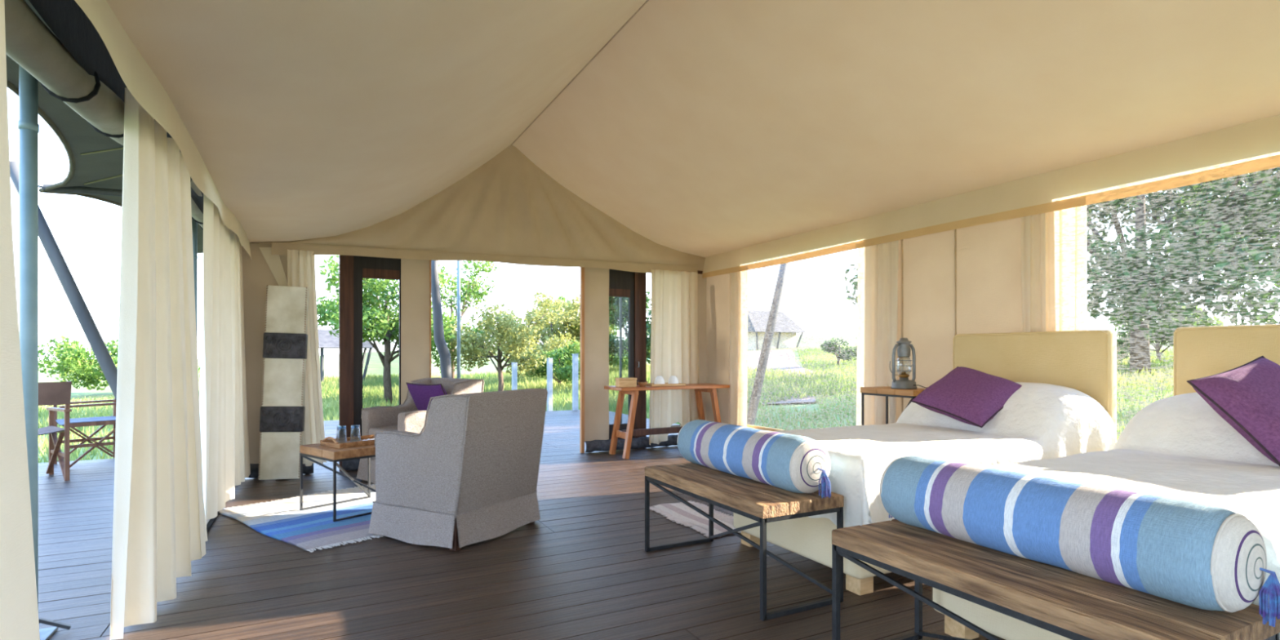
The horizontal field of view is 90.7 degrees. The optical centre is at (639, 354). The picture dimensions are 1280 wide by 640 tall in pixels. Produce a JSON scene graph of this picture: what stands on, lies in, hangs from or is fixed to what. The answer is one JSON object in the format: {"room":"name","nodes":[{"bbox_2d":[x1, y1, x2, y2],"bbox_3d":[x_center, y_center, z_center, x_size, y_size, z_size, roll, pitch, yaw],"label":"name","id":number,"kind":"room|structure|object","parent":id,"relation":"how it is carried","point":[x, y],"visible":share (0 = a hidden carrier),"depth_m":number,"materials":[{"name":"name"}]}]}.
{"room":"tent interior","nodes":[
{"label":"tent interior","id":0,"kind":"room"},
{"bbox_2d":[4,0,251,533],"bbox_3d":[-1.525,-0.110,1.520,0.332,2.460,9.300,0,0,-27],"label":"wall","id":1,"kind":"structure","parent":0,"point":[91,62],"depth_m":2.07,"materials":[{"name":"fabric"}]},
{"bbox_2d":[0,0,39,639],"bbox_3d":[-1.173,0.014,1.017,0.086,2.188,1.385,0,0,-27],"label":"curtain","id":2,"kind":"object","parent":1,"relation":"hanging from","point":[19,611],"visible":1,"depth_m":1.34,"materials":[{"name":"beige fabric"}]},
{"bbox_2d":[110,88,207,639],"bbox_3d":[-2.163,0.059,2.874,0.135,2.118,1.111,0,0,-22],"label":"curtain","id":3,"kind":"object","parent":1,"relation":"hanging from","point":[159,526],"visible":1,"depth_m":2.58,"materials":[{"name":"beige fabric"}]},
{"bbox_2d":[199,193,234,524],"bbox_3d":[-2.934,0.029,4.381,0.122,2.098,1.228,0,0,-24],"label":"curtain","id":4,"kind":"object","parent":1,"relation":"hanging from","point":[215,390],"visible":0.92,"depth_m":4.23,"materials":[{"name":"beige fabric"}]},
{"bbox_2d":[230,229,250,490],"bbox_3d":[-3.328,0.024,5.211,0.104,2.088,0.836,0,0,-24],"label":"curtain","id":5,"kind":"object","parent":1,"relation":"hanging from","point":[241,440],"visible":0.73,"depth_m":5.26,"materials":[{"name":"beige fabric"}]},
{"bbox_2d":[241,144,706,478],"bbox_3d":[-1.365,-0.570,6.806,5.020,3.382,0.112,0,0,-27],"label":"wall","id":6,"kind":"structure","parent":0,"point":[508,210],"depth_m":6.73,"materials":[{"name":"fabric"}]},
{"bbox_2d":[287,248,326,466],"bbox_3d":[-3.072,0.034,5.833,0.322,1.988,0.090,0,0,-27],"label":"curtain","id":7,"kind":"object","parent":6,"relation":"hanging from","point":[300,264],"visible":0.5,"depth_m":5.86,"materials":[{"name":"beige fabric"}]},
{"bbox_2d":[338,254,400,471],"bbox_3d":[-2.649,0.050,6.229,0.570,2.140,0.080,0,0,-27],"label":"door","id":8,"kind":"structure","parent":6,"relation":"in","point":[352,268],"depth_m":6.14,"materials":[{"name":"brown wood"}]},
{"bbox_2d":[608,269,646,448],"bbox_3d":[-0.166,0.050,7.517,0.504,2.140,0.141,0,0,-19],"label":"door","id":9,"kind":"structure","parent":6,"relation":"in","point":[632,285],"depth_m":7.53,"materials":[{"name":"brown wood"}]},
{"bbox_2d":[648,269,700,444],"bbox_3d":[0.424,0.029,7.625,0.728,2.078,0.080,0,0,-27],"label":"curtain","id":10,"kind":"object","parent":6,"relation":"hanging from","point":[674,349],"visible":0.88,"depth_m":7.63,"materials":[{"name":"beige fabric"}]},
{"bbox_2d":[38,409,1004,639],"bbox_3d":[-1.140,1.200,4.605,8.200,0.160,14.630,0,0,-27],"label":"floor","id":11,"kind":"structure","parent":0,"point":[583,570],"depth_m":3.12,"materials":[{"name":"brown wood"}]},
{"bbox_2d":[17,64,71,639],"bbox_3d":[-2.378,-0.058,2.497,0.195,2.355,0.140,0,0,-27],"label":"pole","id":12,"kind":"object","parent":11,"relation":"on","point":[28,122],"visible":0.62,"depth_m":2.47,"materials":[{"name":"metal"}]},
{"bbox_2d":[5,0,203,253],"bbox_3d":[-2.510,-1.201,2.306,1.104,0.234,11.618,0,0,-27],"label":"canopy","id":13,"kind":"object","parent":12,"relation":"attached to","point":[95,171],"visible":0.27,"depth_m":3.75,"materials":[{"name":"green fabric"}]},
{"bbox_2d":[38,381,71,480],"bbox_3d":[-5.427,0.679,5.522,0.633,0.882,0.590,0,0,35],"label":"camp chair","id":14,"kind":"object","parent":11,"relation":"on","point":[49,393],"visible":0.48,"depth_m":5.61,"materials":[{"name":"brown wood"}]},
{"bbox_2d":[9,160,117,400],"bbox_3d":[-3.672,-0.057,4.294,0.957,2.389,0.104,0,0,-27],"label":"strut","id":15,"kind":"object","parent":11,"relation":"on","point":[92,334],"visible":0.4,"depth_m":4.21,"materials":[{"name":"black metal"}]},
{"bbox_2d":[48,396,116,467],"bbox_3d":[-5.605,0.679,6.504,0.590,0.882,0.633,0,0,39],"label":"camp chair","id":16,"kind":"object","parent":11,"relation":"on","point":[104,421],"visible":0.44,"depth_m":6.45,"materials":[{"name":"brown wood"}]},
{"bbox_2d":[191,219,197,350],"bbox_3d":[-4.081,-0.059,5.827,0.195,2.358,0.140,0,0,-27],"label":"pole","id":17,"kind":"object","parent":11,"relation":"on","point":[194,224],"visible":0.12,"depth_m":5.80,"materials":[{"name":"metal"}]},
{"bbox_2d":[257,284,308,479],"bbox_3d":[-3.191,0.247,5.667,0.378,1.732,0.145,0,0,-17],"label":"floor lamp","id":18,"kind":"object","parent":11,"relation":"on","point":[285,344],"visible":1,"depth_m":5.63,"materials":[{"name":"fabric"}]},
{"bbox_2d":[218,484,383,552],"bbox_3d":[-2.036,1.111,4.533,1.573,0.011,1.324,0,0,39],"label":"rug","id":19,"kind":"object","parent":11,"relation":"on","point":[311,529],"visible":0.61,"depth_m":4.26,"materials":[{"name":"blue fabric"}]},
{"bbox_2d":[299,443,375,521],"bbox_3d":[-2.059,0.876,4.537,0.500,0.462,0.520,0,0,38],"label":"side table","id":20,"kind":"object","parent":19,"relation":"on","point":[317,451],"visible":0.62,"depth_m":4.37,"materials":[{"name":"brown wood"}]},
{"bbox_2d":[320,431,382,448],"bbox_3d":[-2.040,0.609,4.560,0.282,0.070,0.406,0,0,38],"label":"tray","id":21,"kind":"object","parent":20,"relation":"on","point":[331,442],"visible":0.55,"depth_m":4.46,"materials":[{"name":"brown wood"}]},
{"bbox_2d":[336,426,346,442],"bbox_3d":[-2.135,0.571,4.520,0.072,0.120,0.072,0,0,-27],"label":"glass","id":22,"kind":"object","parent":21,"relation":"on","point":[337,426],"visible":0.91,"depth_m":4.52,"materials":[{"name":"clear glass"}]},
{"bbox_2d":[350,425,360,442],"bbox_3d":[-2.055,0.571,4.566,0.072,0.120,0.072,0,0,-27],"label":"glass","id":23,"kind":"object","parent":21,"relation":"on","point":[359,425],"visible":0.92,"depth_m":4.57,"materials":[{"name":"clear glass"}]},
{"bbox_2d":[356,377,484,484],"bbox_3d":[-1.966,0.672,5.679,0.820,0.895,0.838,0,0,40],"label":"armchair","id":24,"kind":"object","parent":11,"relation":"on","point":[406,416],"visible":0.36,"depth_m":5.59,"materials":[{"name":"grey fabric"}]},
{"bbox_2d":[368,425,397,435],"bbox_3d":[-2.029,0.710,5.604,0.488,0.140,0.555,0,0,40],"label":"seat cushion","id":25,"kind":"object","parent":24,"relation":"on","point":[372,428],"depth_m":5.50,"materials":[{"name":"grey fabric"}]},
{"bbox_2d":[405,382,447,410],"bbox_3d":[-1.841,0.455,5.645,0.467,0.406,0.268,0,0,33],"label":"cushion","id":26,"kind":"object","parent":24,"relation":"on","point":[421,393],"visible":0.38,"depth_m":5.55,"materials":[{"name":"purple fabric"}]},
{"bbox_2d":[431,260,452,377],"bbox_3d":[-3.199,-0.481,9.955,0.554,3.212,0.179,0,0,-22],"label":"pole","id":27,"kind":"object","parent":11,"relation":"on","point":[444,353],"visible":0.5,"depth_m":9.90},
{"bbox_2d":[368,388,547,551],"bbox_3d":[-1.149,0.672,4.058,0.838,0.895,0.820,0,0,29],"label":"armchair","id":28,"kind":"object","parent":11,"relation":"on","point":[470,477],"visible":1,"depth_m":3.76,"materials":[{"name":"grey fabric"}]},
{"bbox_2d":[457,260,460,378],"bbox_3d":[-2.896,-0.480,10.097,0.140,3.200,0.140,0,0,-27],"label":"steel pole","id":29,"kind":"object","parent":11,"relation":"on","point":[458,261],"visible":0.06,"depth_m":10.07,"materials":[{"name":"metal"}]},
{"bbox_2d":[604,383,729,459],"bbox_3d":[0.322,0.740,7.223,1.400,0.770,0.450,0,0,-27],"label":"console table","id":30,"kind":"object","parent":11,"relation":"on","point":[627,434],"visible":0.84,"depth_m":7.08,"materials":[{"name":"orange wood"}]},
{"bbox_2d":[614,377,636,386],"bbox_3d":[-0.153,0.305,6.899,0.208,0.098,0.148,0,0,-19],"label":"wooden box","id":31,"kind":"object","parent":30,"relation":"on","point":[620,382],"visible":1,"depth_m":6.83,"materials":[{"name":"brown wood"}]},
{"bbox_2d":[637,381,648,386],"bbox_3d":[0.029,0.326,6.993,0.120,0.056,0.120,0,0,-27],"label":"bowl","id":32,"kind":"object","parent":30,"relation":"on","point":[640,383],"visible":1,"depth_m":6.95,"materials":[{"name":"brown wood"}]},
{"bbox_2d":[645,382,685,386],"bbox_3d":[0.264,0.341,7.160,0.442,0.026,0.262,0,0,-27],"label":"serving tray","id":33,"kind":"object","parent":30,"relation":"on","point":[651,384],"visible":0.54,"depth_m":7.05,"materials":[{"name":"brown wood"}]},
{"bbox_2d":[653,375,664,384],"bbox_3d":[0.220,0.292,7.116,0.120,0.098,0.123,0,0,-11],"label":"cup","id":34,"kind":"object","parent":33,"relation":"on","point":[659,380],"visible":0.93,"depth_m":7.07,"materials":[{"name":"white ceramic"}]},
{"bbox_2d":[667,375,678,383],"bbox_3d":[0.380,0.292,7.198,0.120,0.098,0.123,0,0,-11],"label":"cup","id":35,"kind":"object","parent":33,"relation":"on","point":[673,380],"visible":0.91,"depth_m":7.16,"materials":[{"name":"white ceramic"}]},
{"bbox_2d":[649,500,741,537],"bbox_3d":[0.413,1.111,4.320,0.452,0.011,0.890,0,0,-27],"label":"rug","id":36,"kind":"object","parent":11,"relation":"on","point":[679,513],"visible":0.66,"depth_m":4.33,"materials":[{"name":"beige fabric"}]},
{"bbox_2d":[644,462,844,621],"bbox_3d":[0.474,0.877,3.233,0.458,0.487,1.070,0,0,-27],"label":"bench","id":37,"kind":"object","parent":11,"relation":"on","point":[762,503],"visible":0.83,"depth_m":2.92,"materials":[{"name":"brown wood"}]},
{"bbox_2d":[676,419,831,497],"bbox_3d":[0.542,0.507,3.275,0.267,0.265,1.135,0,0,-27],"label":"bolster","id":38,"kind":"object","parent":37,"relation":"on","point":[797,464],"visible":1,"depth_m":3.00,"materials":[{"name":"fabric"}]},
{"bbox_2d":[746,262,788,425],"bbox_3d":[1.535,0.123,7.962,0.858,2.732,0.156,0,0,-27],"label":"strut","id":39,"kind":"object","parent":11,"relation":"on","point":[764,355],"visible":0.58,"depth_m":7.95,"materials":[{"name":"black metal"}]},
{"bbox_2d":[860,386,925,425],"bbox_3d":[2.067,0.695,5.041,0.310,0.850,0.520,0,0,-27],"label":"bedside table","id":40,"kind":"object","parent":11,"relation":"on","point":[886,391],"visible":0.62,"depth_m":5.01,"materials":[{"name":"brown wood"}]},
{"bbox_2d":[888,337,916,389],"bbox_3d":[2.073,0.069,4.965,0.207,0.400,0.190,0,0,-9],"label":"hurricane lantern","id":41,"kind":"object","parent":40,"relation":"on","point":[904,349],"visible":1,"depth_m":4.94,"materials":[{"name":"metal"}]},
{"bbox_2d":[896,337,911,356],"bbox_3d":[2.073,-0.057,4.965,0.112,0.147,0.112,0,0,-9],"label":"hood","id":42,"kind":"object","parent":41,"relation":"attached to","point":[904,349],"depth_m":4.93,"materials":[{"name":"metal"}]},
{"bbox_2d":[733,329,1116,595],"bbox_3d":[1.715,0.485,3.806,2.120,1.270,1.050,0,0,-27],"label":"bed","id":43,"kind":"object","parent":11,"relation":"on","point":[1085,362],"visible":0.2,"depth_m":3.90,"materials":[{"name":"beige fabric"}]},
{"bbox_2d":[773,382,1115,527],"bbox_3d":[1.617,0.491,3.760,2.086,0.631,1.305,0,0,-27],"label":"bedspread","id":44,"kind":"object","parent":43,"relation":"on","point":[1039,420],"visible":0.58,"depth_m":3.54,"materials":[{"name":"white fabric"}]},
{"bbox_2d":[910,366,1022,427],"bbox_3d":[2.090,0.258,4.017,0.454,0.353,0.530,0,0,-33],"label":"cushion","id":45,"kind":"object","parent":44,"relation":"on","point":[966,395],"visible":0.88,"depth_m":3.92,"materials":[{"name":"purple fabric"}]},
{"bbox_2d":[831,519,1279,639],"bbox_3d":[1.144,0.877,1.936,0.458,0.487,1.060,0,0,-27],"label":"bench","id":46,"kind":"object","parent":11,"relation":"on","point":[1069,604],"visible":0.76,"depth_m":1.77,"materials":[{"name":"brown wood"}]},
{"bbox_2d":[880,455,1279,626],"bbox_3d":[1.218,0.508,1.966,0.268,0.265,1.131,0,0,-27],"label":"bolster","id":47,"kind":"object","parent":46,"relation":"on","point":[1199,555],"visible":1,"depth_m":1.71,"materials":[{"name":"fabric"}]},
{"bbox_2d":[932,324,1279,639],"bbox_3d":[2.343,0.485,2.589,2.120,1.270,1.070,0,0,-27],"label":"bed","id":48,"kind":"object","parent":11,"relation":"on","point":[1198,352],"visible":0.21,"depth_m":3.21,"materials":[{"name":"beige fabric"}]},
{"bbox_2d":[986,392,1279,639],"bbox_3d":[2.238,0.492,2.534,2.099,0.630,1.273,0,0,-27],"label":"bedspread","id":49,"kind":"object","parent":48,"relation":"on","point":[1177,446],"visible":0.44,"depth_m":2.65,"materials":[{"name":"white fabric"}]},
{"bbox_2d":[1186,355,1279,466],"bbox_3d":[2.746,0.235,2.746,0.542,0.459,0.323,0,0,-13],"label":"cushion","id":50,"kind":"object","parent":49,"relation":"on","point":[1246,396],"visible":1,"depth_m":2.71,"materials":[{"name":"purple fabric"}]},
{"bbox_2d":[106,0,1279,257],"bbox_3d":[0.804,-1.624,2.666,4.915,1.292,9.400,0,0,-27],"label":"ceiling","id":51,"kind":"structure","parent":0,"point":[704,128],"depth_m":3.64,"materials":[{"name":"fabric"}]},
{"bbox_2d":[702,114,1279,423],"bbox_3d":[2.958,-0.115,3.778,0.089,2.470,9.400,0,0,-27],"label":"wall","id":52,"kind":"structure","parent":0,"point":[960,270],"depth_m":4.77,"materials":[{"name":"fabric"}]},
{"bbox_2d":[728,265,747,426],"bbox_3d":[1.122,0.034,7.248,0.062,2.068,0.406,0,0,-27],"label":"curtain","id":53,"kind":"object","parent":52,"relation":"hanging from","point":[738,317],"visible":0.91,"depth_m":7.23,"materials":[{"name":"beige fabric"}]},
{"bbox_2d":[746,424,781,431],"bbox_3d":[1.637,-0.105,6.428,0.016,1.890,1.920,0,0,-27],"label":"window sill","id":54,"kind":"structure","parent":52,"relation":"in","point":[761,428],"depth_m":6.97,"materials":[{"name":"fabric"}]},
{"bbox_2d":[856,240,898,425],"bbox_3d":[2.053,0.034,5.495,0.049,2.068,0.485,0,0,-29],"label":"curtain","id":55,"kind":"object","parent":52,"relation":"hanging from","point":[877,264],"visible":0.7,"depth_m":5.51,"materials":[{"name":"beige fabric"}]},
{"bbox_2d":[1021,204,1087,332],"bbox_3d":[2.731,0.034,4.180,0.058,2.068,0.430,0,0,-27],"label":"curtain","id":56,"kind":"object","parent":52,"relation":"hanging from","point":[1054,243],"visible":0.43,"depth_m":4.16,"materials":[{"name":"beige fabric"}]},
{"label":"outside","id":57,"kind":"structure","parent":0,"visible":0},
{"bbox_2d":[38,333,1173,462],"bbox_3d":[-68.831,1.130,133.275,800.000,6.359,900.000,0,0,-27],"label":"ground","id":58,"kind":"structure","parent":57,"point":[375,366],"depth_m":30.93,"materials":[{"name":"green plant"}]},
{"bbox_2d":[38,335,200,390],"bbox_3d":[-21.266,0.544,26.042,4.320,2.896,5.622,0,0,42],"label":"bush","id":59,"kind":"object","parent":58,"relation":"on","point":[74,358],"visible":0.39,"depth_m":24.67,"materials":[{"name":"green plant"}]},
{"bbox_2d":[318,328,373,382],"bbox_3d":[-12.811,0.419,25.460,3.800,2.865,3.200,0,0,-27],"label":"shelter","id":60,"kind":"object","parent":58,"relation":"on","point":[326,340],"visible":0.39,"depth_m":24.91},
{"bbox_2d":[316,254,455,404],"bbox_3d":[-7.181,-0.548,17.550,4.009,4.697,3.960,0,0,-31],"label":"leafy tree","id":61,"kind":"object","parent":58,"relation":"on","point":[385,326],"visible":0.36,"depth_m":17.35,"materials":[{"name":"green plant"}]},
{"bbox_2d":[431,260,497,377],"bbox_3d":[-5.925,-0.750,20.314,3.015,4.967,2.848,0,0,23],"label":"slender tree","id":62,"kind":"object","parent":58,"relation":"on","point":[469,292],"visible":0.4,"depth_m":20.19,"materials":[{"name":"green plant"}]},
{"bbox_2d":[433,291,564,391],"bbox_3d":[-4.138,-0.048,18.822,3.246,3.626,3.714,0,0,-44],"label":"tree","id":63,"kind":"object","parent":58,"relation":"on","point":[476,350],"visible":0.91,"depth_m":18.26,"materials":[{"name":"green plant"}]},
{"bbox_2d":[511,362,517,390],"bbox_3d":[-2.758,0.886,13.882,0.108,1.415,0.108,0,0,-27],"label":"fence post","id":64,"kind":"object","parent":58,"relation":"on","point":[514,365],"visible":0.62,"depth_m":13.84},
{"bbox_2d":[473,290,613,375],"bbox_3d":[-3.869,-0.646,25.479,4.646,4.093,4.920,0,0,32],"label":"round shrub","id":65,"kind":"object","parent":58,"relation":"on","point":[556,336],"visible":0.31,"depth_m":24.81,"materials":[{"name":"green plant"}]},
{"bbox_2d":[546,358,552,411],"bbox_3d":[-1.901,0.843,13.312,0.108,1.529,0.108,0,0,-27],"label":"fence post","id":66,"kind":"object","parent":58,"relation":"on","point":[549,361],"visible":0.66,"depth_m":13.27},
{"bbox_2d":[525,339,579,386],"bbox_3d":[-2.713,0.517,21.031,2.309,2.046,2.828,0,0,-27],"label":"bush","id":67,"kind":"object","parent":58,"relation":"on","point":[562,372],"visible":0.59,"depth_m":20.87,"materials":[{"name":"green plant"}]},
{"bbox_2d":[572,353,578,410],"bbox_3d":[-1.302,0.804,12.721,0.108,1.632,0.108,0,0,-27],"label":"fence post","id":68,"kind":"object","parent":58,"relation":"on","point":[575,356],"visible":0.72,"depth_m":12.67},
{"bbox_2d":[555,294,628,370],"bbox_3d":[-1.678,-0.721,27.216,4.110,3.891,4.164,0,0,-8],"label":"shrub","id":69,"kind":"object","parent":58,"relation":"on","point":[612,359],"visible":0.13,"depth_m":26.29,"materials":[{"name":"green plant"}]},
{"bbox_2d":[38,345,1173,462],"bbox_3d":[-1.343,0.637,15.648,40.227,2.432,31.343,0,0,-27],"label":"grass","id":70,"kind":"structure","parent":58,"relation":"on","point":[833,384],"depth_m":16.48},
{"bbox_2d":[608,291,651,364],"bbox_3d":[0.013,-0.480,19.496,3.139,3.799,3.588,0,0,-27],"label":"tree","id":71,"kind":"object","parent":58,"relation":"on","point":[614,302],"visible":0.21,"depth_m":19.52,"materials":[{"name":"green plant"}]},
{"bbox_2d":[747,310,805,350],"bbox_3d":[7.549,-1.197,38.339,3.800,2.920,3.200,0,0,-27],"label":"hut","id":72,"kind":"object","parent":58,"relation":"on","point":[785,331],"visible":0.44,"depth_m":37.40,"materials":[{"name":"fabric"}]},
{"bbox_2d":[819,337,857,365],"bbox_3d":[7.869,0.062,24.807,1.638,1.454,1.876,0,0,-27],"label":"bush","id":73,"kind":"object","parent":58,"relation":"on","point":[830,346],"visible":0.92,"depth_m":24.55,"materials":[{"name":"green plant"}]},
{"bbox_2d":[844,166,1279,373],"bbox_3d":[12.350,-3.523,16.572,11.126,8.609,11.752,0,0,-27],"label":"tree","id":74,"kind":"object","parent":58,"relation":"on","point":[1233,210],"visible":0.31,"depth_m":13.13,"materials":[{"name":"green plant"}]},
{"bbox_2d":[1106,301,1223,362],"bbox_3d":[14.650,-0.508,18.120,2.994,2.102,2.703,0,0,31],"label":"bush","id":75,"kind":"object","parent":58,"relation":"on","point":[1123,344],"visible":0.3,"depth_m":17.73,"materials":[{"name":"green plant"}]},
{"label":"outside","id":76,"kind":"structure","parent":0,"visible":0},
{"bbox_2d":[746,349,825,404],"bbox_3d":[5.087,0.491,25.076,3.525,1.519,20.352,0,0,10],"label":"dirt path","id":77,"kind":"structure","parent":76,"point":[781,359],"depth_m":26.97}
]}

